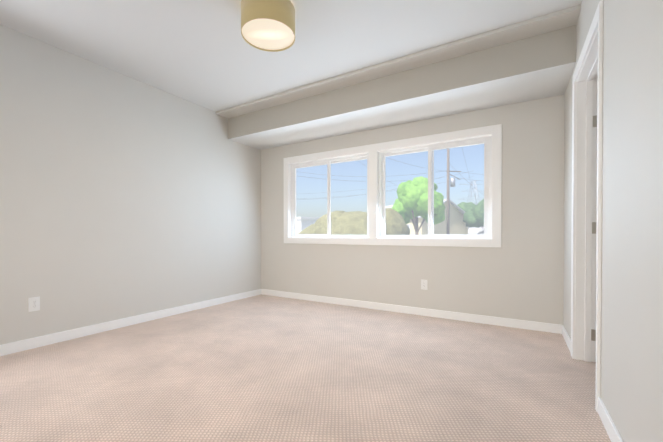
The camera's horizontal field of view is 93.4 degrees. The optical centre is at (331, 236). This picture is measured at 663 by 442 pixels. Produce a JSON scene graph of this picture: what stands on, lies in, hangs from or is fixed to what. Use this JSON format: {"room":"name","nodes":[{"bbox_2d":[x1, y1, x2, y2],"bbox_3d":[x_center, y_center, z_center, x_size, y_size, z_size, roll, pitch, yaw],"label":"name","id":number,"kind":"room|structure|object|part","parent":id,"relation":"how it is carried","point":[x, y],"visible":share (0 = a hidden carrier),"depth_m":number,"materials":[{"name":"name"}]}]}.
{"room":"empty bedroom","nodes":[
{"label":"empty bedroom","id":0,"kind":"room"},
{"bbox_2d":[0,25,260,344],"bbox_3d":[-2.551,-0.440,3.192,0.150,2.895,5.050,0,1,31],"label":"wall","id":1,"kind":"structure","parent":0,"point":[122,196],"depth_m":3.33,"materials":[{"name":"beige paint"}]},
{"bbox_2d":[28,296,39,311],"bbox_3d":[-2.683,0.612,2.820,0.009,0.125,0.078,0,1,31],"label":"outlet","id":2,"kind":"object","parent":1,"relation":"attached to","point":[33,303],"visible":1,"depth_m":2.81,"materials":[{"name":"white plastic"}]},
{"bbox_2d":[0,289,260,355],"bbox_3d":[-2.443,0.960,3.226,0.013,0.095,4.900,0,1,31],"label":"baseboard","id":3,"kind":"structure","parent":1,"relation":"attached to","point":[26,344],"depth_m":3.33,"materials":[{"name":"white paint"}]},
{"bbox_2d":[0,0,581,111],"bbox_3d":[-0.927,-1.836,1.684,4.469,0.120,4.125,0,1,31],"label":"ceiling","id":4,"kind":"structure","parent":0,"point":[203,53],"depth_m":2.76,"materials":[{"name":"white paint"}]},
{"bbox_2d":[241,0,294,51],"bbox_3d":[-0.493,-1.674,2.448,0.416,0.215,0.416,0,1,31],"label":"lampshade","id":5,"kind":"object","parent":4,"relation":"attached to","point":[268,25],"visible":1,"depth_m":2.35,"materials":[{"name":"fabric"}]},
{"bbox_2d":[242,18,294,49],"bbox_3d":[-0.493,-1.581,2.449,0.404,0.004,0.404,0,1,31],"label":"diffuser","id":6,"kind":"object","parent":5,"relation":"attached to","point":[260,33],"depth_m":2.43,"materials":[{"name":"plastic"}]},
{"bbox_2d":[0,294,610,441],"bbox_3d":[-0.051,1.078,1.814,5.869,0.120,5.200,0,1,31],"label":"floor","id":7,"kind":"structure","parent":0,"point":[262,368],"depth_m":2.18,"materials":[{"name":"carpet"}]},
{"bbox_2d":[216,5,580,149],"bbox_3d":[0.357,-1.686,3.859,4.169,0.455,0.925,0,1,31],"label":"ceiling beam","id":8,"kind":"structure","parent":0,"point":[530,59],"depth_m":3.30,"materials":[{"name":"beige paint"}]},
{"bbox_2d":[261,94,564,324],"bbox_3d":[0.631,-0.449,4.332,4.469,2.895,0.150,0,1,31],"label":"wall","id":9,"kind":"structure","parent":0,"point":[518,274],"depth_m":3.67,"materials":[{"name":"beige paint"}]},
{"bbox_2d":[284,124,501,246],"bbox_3d":[0.596,-0.569,4.330,3.100,1.375,0.148,0,1,31],"label":"sliding window","id":10,"kind":"structure","parent":9,"relation":"in","point":[487,183],"depth_m":3.96,"materials":[{"name":"white plastic"}]},
{"bbox_2d":[291,153,368,237],"bbox_3d":[-0.038,-0.568,4.738,1.396,1.186,0.088,0,1,31],"label":"sliding window","id":11,"kind":"structure","parent":10,"relation":"attached to","point":[327,162],"depth_m":4.72,"materials":[{"name":"white plastic"}]},
{"bbox_2d":[261,289,561,333],"bbox_3d":[0.589,0.951,4.273,4.143,0.095,0.013,0,1,31],"label":"baseboard","id":12,"kind":"structure","parent":9,"relation":"attached to","point":[522,324],"depth_m":3.89,"materials":[{"name":"white paint"}]},
{"bbox_2d":[421,279,426,289],"bbox_3d":[1.167,0.608,3.932,0.078,0.125,0.008,0,1,31],"label":"outlet","id":13,"kind":"object","parent":9,"relation":"attached to","point":[423,284],"visible":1,"depth_m":3.93,"materials":[{"name":"white plastic"}]},
{"bbox_2d":[563,0,662,441],"bbox_3d":[1.195,-0.423,1.066,0.125,2.895,4.900,0,1,31],"label":"wall","id":14,"kind":"structure","parent":0,"point":[632,280],"depth_m":1.35,"materials":[{"name":"beige paint"}]},
{"bbox_2d":[562,325,570,352],"bbox_3d":[2.213,0.962,2.937,0.013,0.095,0.661,0,1,31],"label":"baseboard","id":15,"kind":"structure","parent":14,"relation":"attached to","point":[566,337],"depth_m":2.92,"materials":[{"name":"white paint"}]},
{"bbox_2d":[571,0,602,411],"bbox_3d":[1.853,-0.167,2.182,0.161,2.364,0.992,0,1,31],"label":"door frame","id":16,"kind":"structure","parent":14,"relation":"attached to","point":[586,112],"depth_m":2.51,"materials":[{"name":"white paint"}]},
{"bbox_2d":[591,78,597,361],"bbox_3d":[2.463,-0.123,2.281,0.882,2.256,0.093,0,1,26],"label":"door","id":17,"kind":"structure","parent":14,"relation":"in","point":[596,229],"depth_m":2.50,"materials":[{"name":"white paint"}]},
{"bbox_3d":[2.102,-0.062,2.496,0.045,1.800,0.014,0,1,31],"label":"door hinges","id":18,"kind":"part","parent":17,"relation":"part of","materials":[{"name":"silver metal"}]},
{"bbox_2d":[598,397,622,441],"bbox_3d":[0.716,0.982,0.402,0.013,0.095,3.249,0,1,31],"label":"baseboard","id":19,"kind":"structure","parent":14,"relation":"attached to","point":[610,426],"depth_m":1.60,"materials":[{"name":"white paint"}]},
{"label":"outside","id":20,"kind":"structure","parent":0,"visible":0},
{"bbox_3d":[75.336,3.202,134.945,300.000,0.500,299.000,0,1,31],"label":"ground","id":21,"kind":"structure","parent":20,"visible":0},
{"bbox_2d":[296,217,319,233],"bbox_3d":[-3.229,0.721,42.092,8.400,5.950,11.400,0,1,-34],"label":"building","id":22,"kind":"structure","parent":21,"relation":"on","point":[306,223],"depth_m":35.74,"materials":[{"name":"white paint"}]},
{"bbox_2d":[299,208,409,234],"bbox_3d":[1.418,1.123,19.358,7.122,5.690,5.818,0,1,31],"label":"hedge","id":23,"kind":"object","parent":21,"relation":"on","point":[358,226],"depth_m":17.61,"materials":[{"name":"green plant"}]},
{"bbox_2d":[296,148,483,233],"bbox_3d":[34.053,-12.144,94.557,44.372,30.906,160.760,0,1,31],"label":"utility pole","id":24,"kind":"object","parent":21,"relation":"on","point":[449,181],"depth_m":27.59,"materials":[{"name":"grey wood"}]},
{"bbox_2d":[392,176,444,234],"bbox_3d":[7.013,-0.542,25.773,4.499,8.737,3.213,0,1,31],"label":"tree","id":25,"kind":"object","parent":21,"relation":"on","point":[401,195],"depth_m":24.84,"materials":[{"name":"green plant"}]},
{"bbox_2d":[386,199,467,234],"bbox_3d":[11.762,-0.641,46.647,9.900,8.600,13.900,0,1,-30],"label":"house","id":26,"kind":"structure","parent":21,"relation":"on","point":[440,226],"depth_m":41.45,"materials":[{"name":"paint"}]},
{"bbox_2d":[458,202,473,229],"bbox_3d":[26.412,-1.627,61.092,8.301,10.341,5.829,0,1,31],"label":"tree","id":27,"kind":"object","parent":21,"relation":"on","point":[467,205],"depth_m":59.21,"materials":[{"name":"green plant"}]},
{"bbox_2d":[463,199,483,227],"bbox_3d":[19.748,-0.543,39.505,6.014,8.518,4.576,0,1,31],"label":"tree","id":28,"kind":"object","parent":21,"relation":"on","point":[473,214],"depth_m":39.08,"materials":[{"name":"green plant"}]},
{"bbox_2d":[468,227,483,233],"bbox_3d":[37.909,0.319,82.910,8.900,6.100,12.900,0,1,-31],"label":"house","id":29,"kind":"structure","parent":21,"relation":"on","point":[472,231],"depth_m":79.77,"materials":[{"name":"beige paint"}]}
]}

